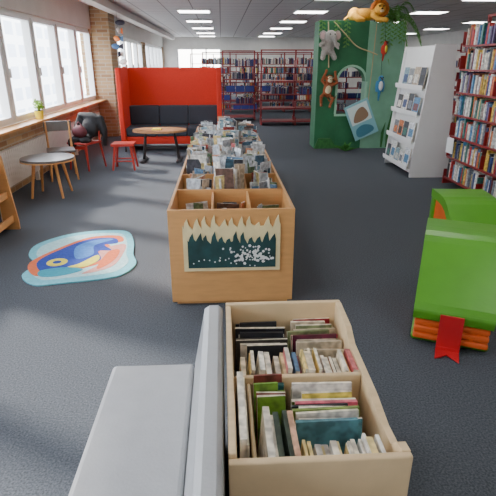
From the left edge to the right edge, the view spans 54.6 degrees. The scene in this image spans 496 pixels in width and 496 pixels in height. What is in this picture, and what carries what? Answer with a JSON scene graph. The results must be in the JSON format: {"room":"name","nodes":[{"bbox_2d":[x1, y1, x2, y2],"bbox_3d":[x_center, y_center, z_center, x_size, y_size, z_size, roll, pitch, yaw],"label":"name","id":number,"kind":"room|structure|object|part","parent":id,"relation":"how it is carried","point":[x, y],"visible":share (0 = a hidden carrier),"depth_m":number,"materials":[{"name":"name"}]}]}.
{"room":"library","nodes":[
{"label":"library","id":0,"kind":"room"},
{"bbox_2d":[0,0,163,192],"bbox_3d":[-3.447,-3.685,10.192,0.250,2.700,28.000,-1,21,-3],"label":"wall","id":1,"kind":"structure","parent":0,"point":[72,12],"depth_m":8.67,"materials":[{"name":"white paint"}]},
{"bbox_2d":[0,46,12,127],"bbox_3d":[-3.151,-2.129,5.670,0.160,1.430,1.142,-1,21,-3],"label":"window","id":2,"kind":"structure","parent":1,"relation":"in","point":[7,119],"depth_m":6.23,"materials":[{"name":"white paint"}]},
{"bbox_2d":[0,7,41,123],"bbox_3d":[-3.211,-2.542,6.732,0.160,1.430,1.142,-1,21,-3],"label":"window","id":3,"kind":"structure","parent":1,"relation":"in","point":[24,20],"depth_m":6.94,"materials":[{"name":"white paint"}]},
{"bbox_2d":[27,14,64,114],"bbox_3d":[-3.271,-2.954,7.795,0.160,1.430,1.142,-1,21,-3],"label":"window","id":4,"kind":"structure","parent":1,"relation":"in","point":[60,104],"depth_m":8.06,"materials":[{"name":"white paint"}]},
{"bbox_2d":[0,99,106,136],"bbox_3d":[-3.257,-3.180,10.398,0.230,0.030,28.000,-1,21,-3],"label":"trim","id":5,"kind":"structure","parent":1,"relation":"attached to","point":[15,127],"depth_m":7.16,"materials":[{"name":"brown wood"}]},
{"bbox_2d":[32,99,44,119],"bbox_3d":[-3.021,-2.011,6.941,0.151,0.290,0.146,-17,27,-37],"label":"potted plant","id":6,"kind":"object","parent":5,"relation":"on","point":[39,114],"visible":1,"depth_m":6.92,"materials":[{"name":"green plant"}]},
{"bbox_3d":[-3.031,-1.935,6.973,0.130,0.125,0.130,-1,21,-3],"label":"pot","id":7,"kind":"part","parent":6,"relation":"part of","materials":[{"name":"yellow ceramic"}]},
{"bbox_2d":[53,21,81,107],"bbox_3d":[-3.330,-3.366,8.858,0.160,1.430,1.142,-1,21,-3],"label":"window","id":8,"kind":"structure","parent":1,"relation":"in","point":[70,30],"depth_m":9.14,"materials":[{"name":"white paint"}]},
{"bbox_2d":[72,25,95,102],"bbox_3d":[-3.390,-3.779,9.921,0.160,1.430,1.142,-1,21,-3],"label":"window","id":9,"kind":"structure","parent":1,"relation":"in","point":[84,31],"depth_m":10.22,"materials":[{"name":"white paint"}]},
{"bbox_2d":[116,39,125,67],"bbox_3d":[-3.596,-5.197,13.580,0.160,1.430,1.083,-1,21,-3],"label":"window","id":10,"kind":"structure","parent":1,"relation":"in","point":[120,41],"depth_m":13.82,"materials":[{"name":"white paint"}]},
{"bbox_2d":[123,38,131,66],"bbox_3d":[-3.653,-5.589,14.588,0.160,1.430,1.083,-1,21,-3],"label":"window","id":11,"kind":"structure","parent":1,"relation":"in","point":[128,43],"depth_m":14.85,"materials":[{"name":"white paint"}]},
{"bbox_2d":[130,39,137,66],"bbox_3d":[-3.709,-5.980,15.597,0.160,1.430,1.083,-1,21,-3],"label":"window","id":12,"kind":"structure","parent":1,"relation":"in","point":[133,42],"depth_m":15.86,"materials":[{"name":"white paint"}]},
{"bbox_2d":[135,41,142,66],"bbox_3d":[-3.766,-6.371,16.605,0.160,1.430,1.083,-1,21,-3],"label":"window","id":13,"kind":"structure","parent":1,"relation":"in","point":[139,51],"depth_m":16.88,"materials":[{"name":"white glass"}]},
{"bbox_2d":[145,43,149,66],"bbox_3d":[-3.860,-7.018,18.274,0.160,1.430,1.100,-1,21,-3],"label":"window","id":14,"kind":"structure","parent":1,"relation":"in","point":[146,44],"depth_m":18.58,"materials":[{"name":"white paint"}]},
{"bbox_2d":[148,44,153,66],"bbox_3d":[-3.917,-7.415,19.298,0.160,1.430,1.100,-1,21,-3],"label":"window","id":15,"kind":"structure","parent":1,"relation":"in","point":[150,45],"depth_m":19.59,"materials":[{"name":"white glass"}]},
{"bbox_2d":[152,45,156,66],"bbox_3d":[-3.975,-7.813,20.322,0.160,1.430,1.100,-1,21,-3],"label":"window","id":16,"kind":"structure","parent":1,"relation":"in","point":[153,46],"depth_m":20.61,"materials":[{"name":"white paint"}]},
{"bbox_2d":[155,46,159,66],"bbox_3d":[-4.032,-8.210,21.346,0.160,1.430,1.100,-1,21,-3],"label":"window","id":17,"kind":"structure","parent":1,"relation":"in","point":[157,47],"depth_m":21.63,"materials":[{"name":"white glass"}]},
{"bbox_2d":[158,46,162,66],"bbox_3d":[-4.090,-8.607,22.370,0.160,1.430,1.100,-1,21,-3],"label":"window","id":18,"kind":"structure","parent":1,"relation":"in","point":[160,48],"depth_m":22.65,"materials":[{"name":"white paint"}]},
{"bbox_2d":[88,6,120,135],"bbox_3d":[-3.166,-3.935,10.835,0.377,2.694,0.650,-1,21,-3],"label":"brick pillar","id":19,"kind":"structure","parent":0,"point":[102,24],"depth_m":10.52,"materials":[{"name":"brown brick"}]},
{"bbox_2d":[0,96,495,495],"bbox_3d":[2.545,-2.493,10.991,12.350,0.100,28.600,-1,21,-3],"label":"floor","id":20,"kind":"structure","parent":0,"point":[361,220],"depth_m":3.37,"materials":[{"name":"carpet"}]},
{"bbox_2d":[0,156,20,232],"bbox_3d":[-2.621,-0.460,4.476,0.600,0.820,0.642,-1,21,-3],"label":"rack","id":21,"kind":"object","parent":20,"relation":"on","point":[9,219],"visible":1,"depth_m":4.80,"materials":[{"name":"brown wood"}]},
{"bbox_2d":[19,153,74,198],"bbox_3d":[-2.519,-0.912,6.110,0.650,0.488,0.650,-1,21,-3],"label":"round table","id":22,"kind":"object","parent":20,"relation":"on","point":[41,159],"visible":1,"depth_m":5.97,"materials":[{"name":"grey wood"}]},
{"bbox_2d":[0,112,100,186],"bbox_3d":[-3.095,-1.581,7.698,0.070,0.580,6.000,-1,21,-3],"label":"radiator","id":23,"kind":"object","parent":20,"relation":"on","point":[16,172],"visible":0.4,"depth_m":6.55,"materials":[{"name":"white metal"}]},
{"bbox_2d":[42,120,79,181],"bbox_3d":[-2.710,-1.411,6.957,0.385,0.803,0.445,-9,23,-21],"label":"wooden chair","id":24,"kind":"object","parent":20,"relation":"on","point":[47,125],"visible":0.85,"depth_m":6.95,"materials":[{"name":"brown wood"}]},
{"bbox_3d":[-2.702,-1.591,6.867,0.380,0.400,0.400,-9,23,-21],"label":"seat","id":25,"kind":"part","parent":24,"relation":"part of","materials":[{"name":"grey fabric"}]},
{"bbox_2d":[22,230,135,285],"bbox_3d":[-1.475,0.050,4.270,0.915,0.017,1.208,-6,22,-14],"label":"rug","id":26,"kind":"object","parent":20,"relation":"on","point":[106,254],"visible":1,"depth_m":4.15,"materials":[{"name":"multicoloured carpet"}]},
{"bbox_2d":[67,112,107,171],"bbox_3d":[-2.578,-1.696,7.619,0.582,0.857,0.511,8,23,20],"label":"wooden chair","id":27,"kind":"object","parent":20,"relation":"on","point":[88,125],"visible":0.98,"depth_m":7.54,"materials":[{"name":"red paint"}]},
{"bbox_3d":[-2.582,-1.847,7.526,0.380,0.400,0.400,8,23,20],"label":"seat","id":28,"kind":"part","parent":27,"relation":"part of","materials":[{"name":"red paint"}]},
{"bbox_2d":[111,141,138,170],"bbox_3d":[-1.964,-1.467,7.644,0.371,0.413,0.331,-1,21,-3],"label":"stool","id":29,"kind":"object","parent":20,"relation":"on","point":[116,144],"visible":1,"depth_m":7.54,"materials":[{"name":"red paint"}]},
{"bbox_2d":[68,305,225,495],"bbox_3d":[-0.303,0.767,1.508,0.463,0.680,1.185,-1,21,-3],"label":"upholstered bench","id":30,"kind":"object","parent":20,"relation":"on","point":[157,430],"visible":1,"depth_m":1.57,"materials":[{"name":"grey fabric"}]},
{"bbox_2d":[132,127,186,163],"bbox_3d":[-1.498,-1.776,8.249,0.920,0.545,0.640,-1,21,-3],"label":"table","id":31,"kind":"object","parent":20,"relation":"on","point":[149,130],"visible":1,"depth_m":8.19,"materials":[{"name":"brown wood"}]},
{"bbox_2d":[115,67,221,151],"bbox_3d":[-1.456,-2.689,9.283,1.900,1.500,0.880,-1,21,-3],"label":"sofa","id":32,"kind":"object","parent":20,"relation":"on","point":[182,97],"visible":0.77,"depth_m":9.43,"materials":[{"name":"red fabric"}]},
{"bbox_3d":[-1.454,-2.176,9.455,1.720,0.140,0.710,-1,21,-3],"label":"seat","id":33,"kind":"part","parent":32,"relation":"part of","materials":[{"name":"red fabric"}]},
{"bbox_2d":[167,116,294,303],"bbox_3d":[-0.221,-0.796,5.245,0.840,0.890,4.376,-1,21,-3],"label":"bin","id":34,"kind":"object","parent":20,"relation":"on","point":[231,215],"visible":1,"depth_m":3.34,"materials":[{"name":"brown wood"}]},
{"bbox_3d":[-0.107,-0.032,3.211,0.650,0.397,0.025,-1,21,-3],"label":"decorative panel","id":35,"kind":"part","parent":34,"relation":"part of","materials":[{"name":"beige wood"}]},
{"bbox_2d":[186,116,278,208],"bbox_3d":[-0.237,-1.055,5.364,0.823,0.492,3.906,-1,21,-3],"label":"books","id":36,"kind":"object","parent":34,"relation":"on","point":[227,162],"depth_m":4.15,"materials":[{"name":"multicoloured paper"}]},
{"bbox_2d":[222,50,254,119],"bbox_3d":[-0.265,-4.676,13.853,0.936,1.900,0.600,-1,21,-3],"label":"shelving","id":37,"kind":"object","parent":20,"relation":"on","point":[238,63],"visible":0.98,"depth_m":13.69,"materials":[{"name":"red metal"}]},
{"bbox_2d":[231,59,253,103],"bbox_3d":[-0.168,-4.846,13.961,0.640,1.217,0.255,-1,21,-3],"label":"books","id":38,"kind":"object","parent":37,"relation":"on","point":[234,75],"depth_m":13.79,"materials":[{"name":"multicoloured paper"}]},
{"bbox_2d":[190,54,312,103],"bbox_3d":[0.425,-6.825,19.395,5.436,1.900,0.600,-1,21,-3],"label":"shelving","id":39,"kind":"object","parent":20,"relation":"on","point":[264,76],"visible":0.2,"depth_m":19.19,"materials":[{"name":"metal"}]},
{"bbox_2d":[202,52,312,111],"bbox_3d":[0.309,-5.556,16.121,3.636,1.900,0.600,-1,21,-3],"label":"shelving","id":40,"kind":"object","parent":20,"relation":"on","point":[277,61],"visible":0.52,"depth_m":15.93,"materials":[{"name":"red metal"}]},
{"bbox_2d":[259,49,313,124],"bbox_3d":[1.246,-4.270,12.806,1.836,1.900,0.600,-1,21,-3],"label":"shelving","id":41,"kind":"object","parent":20,"relation":"on","point":[306,77],"visible":0.51,"depth_m":12.73,"materials":[{"name":"red metal"}]},
{"bbox_2d":[270,59,312,93],"bbox_3d":[1.374,-4.384,12.770,1.494,1.216,0.567,-1,21,-3],"label":"books","id":42,"kind":"object","parent":41,"relation":"on","point":[306,77],"depth_m":12.70,"materials":[{"name":"multicoloured paper"}]},
{"bbox_2d":[226,300,412,495],"bbox_3d":[0.167,0.685,1.725,0.475,0.675,0.840,-1,21,-3],"label":"bin","id":43,"kind":"object","parent":20,"relation":"on","point":[306,415],"visible":1,"depth_m":1.48,"materials":[{"name":"brown wood"}]},
{"bbox_2d":[235,318,385,458],"bbox_3d":[0.167,0.521,1.666,0.424,0.313,0.788,-1,21,-3],"label":"books","id":44,"kind":"object","parent":43,"relation":"on","point":[303,388],"depth_m":1.57,"materials":[{"name":"multicoloured paper"}]},
{"bbox_2d":[335,142,355,150],"bbox_3d":[1.858,-1.943,9.189,0.394,0.177,0.367,19,28,40],"label":"grass tuft","id":45,"kind":"object","parent":20,"relation":"on","point":[345,147],"visible":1,"depth_m":9.16,"materials":[{"name":"green plant"}]},
{"bbox_2d":[336,68,361,112],"bbox_3d":[4.130,-5.447,15.841,3.636,1.900,0.600,-1,21,-3],"label":"shelving","id":46,"kind":"object","parent":20,"relation":"on","point":[344,96],"visible":0.16,"depth_m":15.77,"materials":[{"name":"red metal"}]},
{"bbox_2d":[309,2,421,148],"bbox_3d":[2.311,-3.364,9.466,2.127,2.635,1.099,-1,21,-3],"label":"jungle playhouse","id":47,"kind":"object","parent":20,"relation":"on","point":[361,43],"visible":0.87,"depth_m":9.03,"materials":[{"name":"green paint"}]},
{"bbox_2d":[319,69,337,107],"bbox_3d":[1.510,-2.974,8.972,0.351,0.684,0.214,-1,21,-3],"label":"monkey","id":48,"kind":"object","parent":47,"relation":"attached to","point":[328,84],"visible":1,"depth_m":8.94},
{"bbox_2d":[319,30,340,59],"bbox_3d":[1.482,-3.660,8.644,0.374,0.527,0.295,8,23,19],"label":"elephant","id":49,"kind":"object","parent":47,"relation":"attached to","point":[329,39],"visible":1,"depth_m":8.60},
{"bbox_3d":[1.961,-2.989,9.130,0.600,0.930,0.045,-1,21,-3],"label":"arch trim","id":50,"kind":"part","parent":47,"relation":"part of","materials":[{"name":"green paint"}]},
{"bbox_2d":[344,88,377,140],"bbox_3d":[2.184,-2.588,9.228,0.715,1.049,0.063,-1,21,-3],"label":"artwork","id":51,"kind":"object","parent":47,"relation":"hanging from","point":[360,117],"visible":1,"depth_m":9.24,"materials":[{"name":"teal paper"}]},
{"bbox_2d":[344,0,389,22],"bbox_3d":[2.163,-4.208,8.797,0.804,0.632,0.397,4,22,11],"label":"lion","id":52,"kind":"object","parent":47,"relation":"attached to","point":[379,9],"visible":0.94,"depth_m":8.65},
{"bbox_2d":[375,63,384,100],"bbox_3d":[2.486,-3.192,8.945,0.166,0.877,0.186,-1,21,-3],"label":"parrot","id":53,"kind":"object","parent":47,"relation":"attached to","point":[379,86],"visible":1,"depth_m":8.99,"materials":[{"name":"blue"}]},
{"bbox_2d":[381,27,388,60],"bbox_3d":[2.517,-3.756,8.739,0.124,0.658,0.139,-13,24,-29],"label":"parrot","id":54,"kind":"object","parent":47,"relation":"attached to","point":[384,48],"visible":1,"depth_m":8.76,"materials":[{"name":"red"}]},
{"bbox_2d":[383,44,457,177],"bbox_3d":[2.634,-2.103,7.329,0.665,1.820,1.150,-1,21,-3],"label":"display stand","id":55,"kind":"object","parent":20,"relation":"on","point":[422,109],"visible":0.93,"depth_m":6.96,"materials":[{"name":"paint"}]},
{"bbox_2d":[386,67,427,168],"bbox_3d":[2.397,-2.016,7.337,0.135,1.412,0.986,-1,21,-3],"label":"books","id":56,"kind":"object","parent":55,"relation":"on","point":[410,99],"depth_m":7.23,"materials":[{"name":"multicoloured paper"}]},
{"bbox_2d":[404,50,466,99],"bbox_3d":[4.531,-4.405,13.153,2.736,1.900,0.600,-1,21,-3],"label":"shelving","id":57,"kind":"object","parent":20,"relation":"on","point":[404,50],"visible":0.02,"depth_m":13.03,"materials":[{"name":"red metal"}]},
{"bbox_2d":[410,218,495,363],"bbox_3d":[1.307,0.231,3.027,0.440,0.580,0.900,8,23,20],"label":"stool","id":58,"kind":"object","parent":20,"relation":"on","point":[455,304],"visible":1,"depth_m":2.86,"materials":[{"name":"green plastic"}]},
{"bbox_2d":[429,188,495,224],"bbox_3d":[1.890,-0.138,4.059,0.440,0.522,0.900,1,21,2],"label":"stool","id":59,"kind":"object","parent":20,"relation":"on","point":[467,205],"visible":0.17,"depth_m":4.06,"materials":[{"name":"green plastic"}]},
{"bbox_2d":[442,13,495,197],"bbox_3d":[3.071,-1.415,5.101,0.635,2.150,2.736,-1,21,-3],"label":"shelving","id":60,"kind":"object","parent":20,"relation":"on","point":[471,149],"visible":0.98,"depth_m":5.86,"materials":[{"name":"red metal"}]},
{"bbox_2d":[451,43,495,137],"bbox_3d":[4.790,-2.390,7.613,0.600,2.150,5.436,-1,21,-3],"label":"shelving","id":61,"kind":"object","parent":20,"relation":"on","point":[455,119],"visible":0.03,"depth_m":9.86,"materials":[{"name":"red metal"}]},
{"bbox_2d":[162,37,405,95],"bbox_3d":[1.807,-8.890,23.612,12.150,2.700,0.200,-1,21,-3],"label":"wall","id":62,"kind":"structure","parent":0,"point":[170,47],"depth_m":23.11,"materials":[{"name":"paint"}]},
{"bbox_2d":[177,48,220,66],"bbox_3d":[-2.356,-9.105,23.268,2.110,1.050,0.090,-1,21,-3],"label":"window","id":63,"kind":"structure","parent":62,"relation":"in","point":[191,49],"depth_m":23.08,"materials":[{"name":"white paint"}]},
{"bbox_2d":[77,0,495,36],"bbox_3d":[2.545,-5.104,9.978,12.350,0.100,28.600,-1,21,-3],"label":"ceiling","id":64,"kind":"structure","parent":0,"point":[231,18],"depth_m":11.97,"materials":[{"name":"paint"}]},
{"bbox_2d":[112,16,126,66],"bbox_3d":[-2.685,-4.327,9.980,0.301,1.350,0.299,-1,21,-3],"label":"mobile","id":65,"kind":"object","parent":64,"relation":"hanging from","point":[117,22],"visible":0.85,"depth_m":9.98,"materials":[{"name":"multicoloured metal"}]},
{"bbox_2d":[80,0,174,39],"bbox_3d":[-2.930,-5.956,12.562,0.200,0.140,20.000,-1,21,-3],"label":"duct","id":66,"kind":"object","parent":64,"relation":"attached to","point":[107,6],"depth_m":10.79,"materials":[{"name":"white metal"}]},
{"bbox_2d":[176,9,210,12],"bbox_3d":[-1.243,-5.441,11.031,0.760,0.028,0.600,-1,21,-3],"label":"ceiling light","id":67,"kind":"object","parent":64,"relation":"attached to","point":[178,10],"depth_m":10.78,"materials":[{"name":"white plastic"}]},
{"bbox_2d":[185,20,212,21],"bbox_3d":[-1.395,-6.488,13.731,0.760,0.028,0.600,-1,21,-3],"label":"ceiling light","id":68,"kind":"object","parent":64,"relation":"attached to","point":[185,20],"depth_m":13.66,"materials":[{"name":"white plastic"}]},
{"bbox_2d":[191,27,213,28],"bbox_3d":[-1.552,-7.572,16.524,0.760,0.028,0.600,-1,21,-3],"label":"ceiling light","id":69,"kind":"object","parent":64,"relation":"attached to","point":[191,27],"depth_m":16.26,"materials":[{"name":"white plastic"}]},
{"bbox_2d":[196,32,214,33],"bbox_3d":[-1.709,-8.655,19.317,0.760,0.028,0.600,-1,21,-3],"label":"ceiling light","id":70,"kind":"object","parent":64,"relation":"attached to","point":[196,32],"depth_m":19.25,"materials":[{"name":"white plastic"}]},
{"bbox_2d":[199,35,215,36],"bbox_3d":[-1.845,-9.594,21.738,0.760,0.028,0.600,-1,21,-3],"label":"ceiling light","id":71,"kind":"object","parent":64,"relation":"attached to","point":[199,35],"depth_m":21.61,"materials":[{"name":"white plastic"}]},
{"bbox_2d":[262,32,282,33],"bbox_3d":[0.988,-8.706,19.449,0.760,0.028,0.600,-1,21,-3],"label":"ceiling light","id":72,"kind":"object","parent":64,"relation":"attached to","point":[263,32],"depth_m":19.21,"materials":[{"name":"white plastic"}]},
{"bbox_2d":[269,27,292,28],"bbox_3d":[1.145,-7.623,16.656,0.760,0.028,0.600,-1,21,-3],"label":"ceiling light","id":73,"kind":"object","parent":64,"relation":"attached to","point":[271,27],"depth_m":16.53,"materials":[{"name":"white plastic"}]},
{"bbox_2d":[279,20,307,22],"bbox_3d":[1.302,-6.540,13.862,0.760,0.028,0.600,-1,21,-3],"label":"ceiling light","id":74,"kind":"object","parent":64,"relation":"attached to","point":[282,21],"depth_m":13.66,"materials":[{"name":"white plastic"}]},
{"bbox_2d":[292,10,328,13],"bbox_3d":[1.453,-5.492,11.162,0.760,0.028,0.600,-1,21,-3],"label":"ceiling light","id":75,"kind":"object","parent":64,"relation":"attached to","point":[296,11],"depth_m":11.00,"materials":[{"name":"white plastic"}]},
{"bbox_2d":[409,10,449,13],"bbox_3d":[4.250,-5.545,11.299,0.760,0.028,0.600,-1,21,-3],"label":"ceiling light","id":76,"kind":"object","parent":64,"relation":"attached to","point":[418,11],"depth_m":11.17,"materials":[{"name":"white plastic"}]},
{"bbox_2d":[422,28,450,29],"bbox_3d":[6.637,-7.727,16.924,0.760,0.028,0.600,-1,21,-3],"label":"ceiling light","id":77,"kind":"object","parent":64,"relation":"attached to","point":[425,28],"depth_m":16.84,"materials":[{"name":"white plastic"}]},
{"bbox_2d":[460,0,495,0],"bbox_3d":[4.391,-4.570,8.785,0.760,0.028,0.600,-1,21,-3],"label":"ceiling light","id":78,"kind":"object","parent":64,"relation":"attached to","point":[460,0],"depth_m":8.98,"materials":[{"name":"white plastic"}]},
{"bbox_2d":[462,21,494,23],"bbox_3d":[6.794,-6.644,14.131,0.760,0.028,0.600,-1,21,-3],"label":"ceiling light","id":79,"kind":"object","parent":64,"relation":"attached to","point":[469,22],"depth_m":14.01,"materials":[{"name":"white plastic"}]},
{"bbox_2d":[405,29,467,97],"bbox_3d":[8.512,-3.912,10.776,0.200,2.700,28.000,-1,21,-3],"label":"wall","id":80,"kind":"structure","parent":0,"point":[454,37],"depth_m":19.49,"materials":[{"name":"paint"}]},
{"label":"outside","id":81,"kind":"structure","parent":0,"visible":0},
{"bbox_3d":[-32.790,-4.050,23.438,56.950,0.200,110.000,-1,21,-3],"label":"ground","id":82,"kind":"structure","parent":81,"visible":0},
{"bbox_2d":[0,16,84,117],"bbox_3d":[-20.282,-8.809,22.295,6.000,9.500,70.000,-1,21,-3],"label":"neighbouring building","id":83,"kind":"structure","parent":82,"relation":"on","point":[12,32],"depth_m":41.17,"materials":[{"name":"white"}]}
]}

